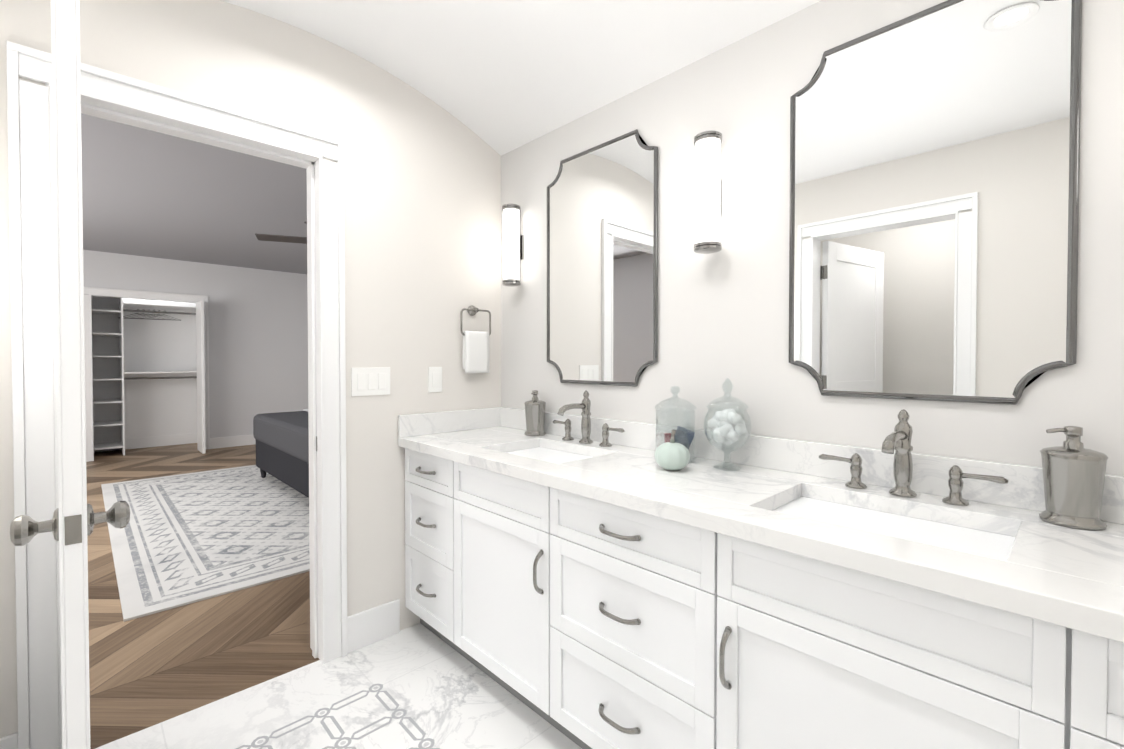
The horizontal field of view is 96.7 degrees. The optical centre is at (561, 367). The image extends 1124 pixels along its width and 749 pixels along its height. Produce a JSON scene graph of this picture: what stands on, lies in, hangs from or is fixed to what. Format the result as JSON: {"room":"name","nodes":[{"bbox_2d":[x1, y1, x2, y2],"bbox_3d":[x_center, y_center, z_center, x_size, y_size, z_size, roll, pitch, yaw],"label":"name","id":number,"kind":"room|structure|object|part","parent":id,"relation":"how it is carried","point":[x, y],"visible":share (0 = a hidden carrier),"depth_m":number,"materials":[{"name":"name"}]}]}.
{"room":"bathroom","nodes":[
{"label":"bathroom","id":0,"kind":"room"},
{"bbox_2d":[91,296,196,440],"bbox_3d":[-6.221,-0.226,6.679,2.500,2.700,0.100,-1,1,-44],"label":"wall","id":1,"kind":"structure","parent":0,"point":[157,407],"depth_m":6.99,"materials":[{"name":"white paint"}]},
{"bbox_2d":[94,433,196,451],"bbox_3d":[-6.181,1.049,6.658,2.300,0.150,0.014,-1,1,-44],"label":"baseboard","id":2,"kind":"structure","parent":1,"relation":"attached to","point":[179,439],"depth_m":7.06,"materials":[{"name":"white"}]},
{"bbox_2d":[81,113,306,273],"bbox_3d":[-3.091,-1.441,4.419,5.740,0.100,6.190,-1,1,-44],"label":"ceiling","id":3,"kind":"structure","parent":0,"point":[148,193],"depth_m":4.15,"materials":[{"name":"grey paint"}]},
{"bbox_2d":[255,221,306,243],"bbox_3d":[-1.903,-1.213,4.525,1.440,0.360,1.416,-1,1,-44],"label":"ceiling fan","id":4,"kind":"object","parent":3,"relation":"hanging from","point":[279,238],"depth_m":4.29,"materials":[{"name":"grey"}]},
{"bbox_2d":[83,250,307,437],"bbox_3d":[-5.197,-0.225,6.624,5.740,2.700,0.120,-1,1,-44],"label":"wall","id":5,"kind":"structure","parent":0,"point":[258,340],"depth_m":7.13,"materials":[{"name":"white paint"}]},
{"bbox_2d":[89,294,195,302],"bbox_3d":[-5.351,0.112,6.480,1.110,2.030,0.124,-1,1,-44],"label":"door frame","id":6,"kind":"structure","parent":5,"relation":"attached to","point":[143,299],"depth_m":6.37,"materials":[{"name":"white wood"}]},
{"bbox_2d":[84,287,209,461],"bbox_3d":[-5.301,0.075,6.427,1.260,2.105,0.026,-1,1,-44],"label":"trim","id":7,"kind":"structure","parent":5,"relation":"attached to","point":[95,291],"depth_m":6.11,"materials":[{"name":"white wood"}]},
{"bbox_2d":[210,434,255,448],"bbox_3d":[-4.025,1.034,7.679,2.295,0.150,0.014,-1,1,-44],"label":"baseboard","id":8,"kind":"structure","parent":5,"relation":"attached to","point":[242,440],"depth_m":7.06,"materials":[{"name":"white"}]},
{"bbox_2d":[0,0,500,737],"bbox_3d":[-1.090,-0.178,1.985,2.020,2.750,0.120,-1,1,-44],"label":"wall","id":9,"kind":"structure","parent":0,"point":[422,188],"depth_m":2.15,"materials":[{"name":"white paint"}]},
{"bbox_2d":[10,0,129,748],"bbox_3d":[-1.222,0.191,1.252,0.178,2.018,0.746,-1,1,-44],"label":"bathroom door","id":10,"kind":"structure","parent":9,"relation":"in","point":[72,522],"depth_m":0.98,"materials":[{"name":"painted wood"},{"name":"brushed nickel"}]},
{"bbox_2d":[6,41,347,748],"bbox_3d":[-1.285,0.137,1.803,0.928,2.125,0.172,-1,1,-44],"label":"door frame","id":11,"kind":"structure","parent":9,"relation":"attached to","point":[33,329],"depth_m":1.50,"materials":[{"name":"white wood"}]},
{"bbox_2d":[0,599,399,748],"bbox_3d":[-0.330,1.139,0.884,1.320,0.150,2.550,-1,1,-44],"label":"baseboard","id":12,"kind":"structure","parent":9,"relation":"attached to","point":[372,625],"depth_m":2.15,"materials":[{"name":"white wood"}]},
{"bbox_2d":[351,367,389,395],"bbox_3d":[-0.822,0.059,2.157,0.170,0.120,0.008,-1,1,-44],"label":"switch plate","id":13,"kind":"object","parent":9,"relation":"attached to","point":[370,381],"visible":1,"depth_m":2.15,"materials":[{"name":"white plastic"}]},
{"bbox_2d":[428,367,441,391],"bbox_3d":[-0.601,0.056,2.371,0.072,0.120,0.008,-1,1,-44],"label":"electrical outlet plate","id":14,"kind":"object","parent":9,"relation":"attached to","point":[434,379],"visible":1,"depth_m":2.37,"materials":[{"name":"white plastic"}]},
{"bbox_2d":[398,407,501,438],"bbox_3d":[-0.529,0.260,2.432,0.558,0.100,0.019,-1,1,-44],"label":"backsplash","id":15,"kind":"structure","parent":9,"relation":"attached to","point":[431,423],"depth_m":2.40,"materials":[{"name":"white stone"}]},
{"bbox_2d":[460,305,490,372],"bbox_3d":[-0.434,-0.142,2.494,0.180,0.339,0.054,-1,1,-44],"label":"towel ring","id":16,"kind":"object","parent":9,"relation":"attached to","point":[476,353],"visible":1,"depth_m":2.47,"materials":[{"name":"white fabric"}]},
{"bbox_2d":[462,330,489,372],"bbox_3d":[-0.426,-0.077,2.486,0.140,0.208,0.031,-1,1,-44],"label":"towel","id":17,"kind":"object","parent":16,"relation":"hanging from","point":[476,344],"depth_m":2.47,"materials":[{"name":"white fabric"}]},
{"bbox_2d":[502,407,1123,522],"bbox_3d":[0.554,0.271,1.722,0.019,0.100,2.544,-1,1,-44],"label":"backsplash","id":18,"kind":"structure","parent":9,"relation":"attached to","point":[1024,487],"depth_m":1.42,"materials":[{"name":"white stone"}]},
{"bbox_2d":[86,443,581,748],"bbox_3d":[-2.398,1.220,3.740,5.740,0.100,9.770,-1,1,-44],"label":"floor","id":19,"kind":"structure","parent":0,"point":[147,671],"depth_m":1.92,"materials":[{"name":"brown wood"}]},
{"bbox_2d":[92,298,195,454],"bbox_3d":[-5.994,0.053,6.447,2.290,2.150,0.545,-1,1,-44],"label":"closet shelving","id":20,"kind":"object","parent":19,"relation":"on","point":[136,308],"depth_m":6.64,"materials":[{"name":"white wood"}]},
{"bbox_2d":[192,300,205,453],"bbox_3d":[-4.789,0.120,6.626,0.033,1.990,0.390,-1,1,-44],"label":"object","id":21,"kind":"object","parent":19,"relation":"on","point":[197,311],"depth_m":6.54,"materials":[{"name":"white wood"}]},
{"bbox_2d":[101,465,309,621],"bbox_3d":[-2.388,1.152,4.471,2.470,0.012,3.530,-1,1,-44],"label":"rug","id":22,"kind":"object","parent":19,"relation":"on","point":[179,540],"visible":0.57,"depth_m":3.44,"materials":[{"name":"white fabric"}]},
{"bbox_2d":[253,409,308,497],"bbox_3d":[-1.666,0.515,5.197,2.270,1.236,2.040,-1,1,-44],"label":"bed","id":23,"kind":"object","parent":22,"relation":"on","point":[282,446],"visible":0.12,"depth_m":4.45,"materials":[{"name":"grey fabric"}]},
{"bbox_2d":[398,443,1123,748],"bbox_3d":[0.351,0.784,1.534,0.584,0.840,2.544,-1,1,-44],"label":"bathroom vanity","id":24,"kind":"object","parent":19,"relation":"on","point":[625,590],"depth_m":1.16,"materials":[{"name":"white wood"}]},
{"bbox_2d":[398,427,1123,634],"bbox_3d":[0.353,0.344,1.530,0.577,0.040,2.544,-1,1,-44],"label":"countertop","id":25,"kind":"structure","parent":24,"relation":"on","point":[1071,573],"depth_m":1.11,"materials":[{"name":"white stone"}]},
{"bbox_2d":[524,390,545,435],"bbox_3d":[-0.124,0.208,2.321,0.102,0.206,0.102,-1,1,-44],"label":"soap dispenser","id":26,"kind":"object","parent":25,"relation":"on","point":[535,406],"visible":1,"depth_m":2.29,"materials":[{"name":"silver metal"}]},
{"bbox_2d":[502,443,593,462],"bbox_3d":[-0.055,0.426,1.950,0.332,0.162,0.472,-1,1,-44],"label":"sink","id":27,"kind":"object","parent":25,"relation":"in","point":[535,450],"depth_m":2.07,"materials":[{"name":"white ceramic"}]},
{"bbox_2d":[553,390,624,446],"bbox_3d":[0.054,0.205,2.051,0.192,0.220,0.407,-1,1,-44],"label":"faucet","id":28,"kind":"object","parent":25,"relation":"on","point":[584,405],"visible":1,"depth_m":2.08,"materials":[{"name":"silver metal"}]},
{"bbox_2d":[654,429,689,469],"bbox_3d":[0.348,0.258,1.579,0.105,0.128,0.110,-1,1,-44],"label":"pumpkin","id":29,"kind":"object","parent":25,"relation":"on","point":[672,454],"visible":1,"depth_m":1.54,"materials":[{"name":"teal ceramic"}]},
{"bbox_3d":[0.350,0.219,1.577,0.020,0.049,0.025,-1,1,-44],"label":"stem","id":30,"kind":"part","parent":29,"relation":"part of","materials":[{"name":"silver metal"}]},
{"bbox_2d":[654,386,696,462],"bbox_3d":[0.397,0.191,1.737,0.146,0.258,0.155,-1,1,-44],"label":"jar","id":31,"kind":"object","parent":25,"relation":"on","point":[684,436],"visible":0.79,"depth_m":1.71,"materials":[{"name":"clear glass"}]},
{"bbox_3d":[0.394,0.102,1.738,0.146,0.081,0.146,-1,1,-44],"label":"lid","id":32,"kind":"part","parent":31,"relation":"part of","materials":[{"name":"clear glass"}]},
{"bbox_3d":[0.394,0.232,1.740,0.136,0.176,0.136,-1,1,-44],"label":"glass","id":33,"kind":"part","parent":31,"relation":"part of","materials":[{"name":"clear glass"}]},
{"bbox_2d":[703,379,751,470],"bbox_3d":[0.529,0.177,1.599,0.148,0.290,0.148,-1,1,-44],"label":"jar","id":34,"kind":"object","parent":25,"relation":"on","point":[728,426],"visible":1,"depth_m":1.57,"materials":[{"name":"clear glass"}]},
{"bbox_3d":[0.529,0.080,1.598,0.130,0.097,0.130,-1,1,-44],"label":"lid","id":35,"kind":"part","parent":34,"relation":"part of","materials":[{"name":"clear glass"}]},
{"bbox_2d":[770,491,1013,558],"bbox_3d":[0.723,0.439,1.142,0.332,0.162,0.472,-1,1,-44],"label":"sink","id":36,"kind":"object","parent":25,"relation":"in","point":[962,534],"depth_m":1.19,"materials":[{"name":"white ceramic"}]},
{"bbox_2d":[819,409,1008,505],"bbox_3d":[0.832,0.217,1.243,0.192,0.220,0.407,-1,1,-44],"label":"faucet","id":37,"kind":"object","parent":25,"relation":"on","point":[898,439],"visible":1,"depth_m":1.27,"materials":[{"name":"silver metal"}]},
{"bbox_2d":[1039,426,1107,530],"bbox_3d":[1.087,0.227,1.064,0.102,0.206,0.102,-1,1,-44],"label":"soap dispenser","id":38,"kind":"object","parent":25,"relation":"on","point":[1073,470],"visible":1,"depth_m":1.03,"materials":[{"name":"silver metal"}]},
{"bbox_2d":[221,0,820,155],"bbox_3d":[-0.121,-1.229,1.048,1.900,0.280,2.570,-1,1,-44],"label":"ceiling","id":39,"kind":"structure","parent":0,"point":[501,77],"depth_m":1.90,"materials":[{"name":"white paint"}]},
{"bbox_2d":[501,0,1123,475],"bbox_3d":[0.606,-0.175,1.766,0.120,2.750,2.790,-1,1,-44],"label":"wall","id":40,"kind":"structure","parent":0,"point":[723,314],"depth_m":1.62,"materials":[{"name":"white paint"}]},
{"bbox_2d":[502,204,523,286],"bbox_3d":[-0.242,-0.601,2.471,0.113,0.397,0.092,-1,1,-44],"label":"sconce","id":41,"kind":"object","parent":40,"relation":"attached to","point":[513,247],"visible":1,"depth_m":2.43,"materials":[{"name":"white glass"}]},
{"bbox_3d":[-0.249,-0.601,2.463,0.080,0.345,0.080,-1,1,-44],"label":"glass","id":42,"kind":"part","parent":41,"relation":"part of","materials":[{"name":"white glass"}]},
{"bbox_2d":[547,129,657,386],"bbox_3d":[0.148,-0.435,2.138,0.017,1.017,0.627,-1,1,-44],"label":"mirror","id":43,"kind":"object","parent":40,"relation":"attached to","point":[602,263],"visible":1,"depth_m":2.10,"materials":[{"name":"silver glass"}]},
{"bbox_2d":[694,130,721,253],"bbox_3d":[0.501,-0.589,1.699,0.113,0.397,0.092,-1,1,-44],"label":"sconce","id":44,"kind":"object","parent":40,"relation":"attached to","point":[708,199],"visible":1,"depth_m":1.66,"materials":[{"name":"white glass"}]},
{"bbox_2d":[789,0,1081,404],"bbox_3d":[0.925,-0.423,1.330,0.017,1.017,0.627,-1,1,-44],"label":"mirror","id":45,"kind":"object","parent":40,"relation":"attached to","point":[934,197],"visible":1,"depth_m":1.28,"materials":[{"name":"silver glass"}]}
]}

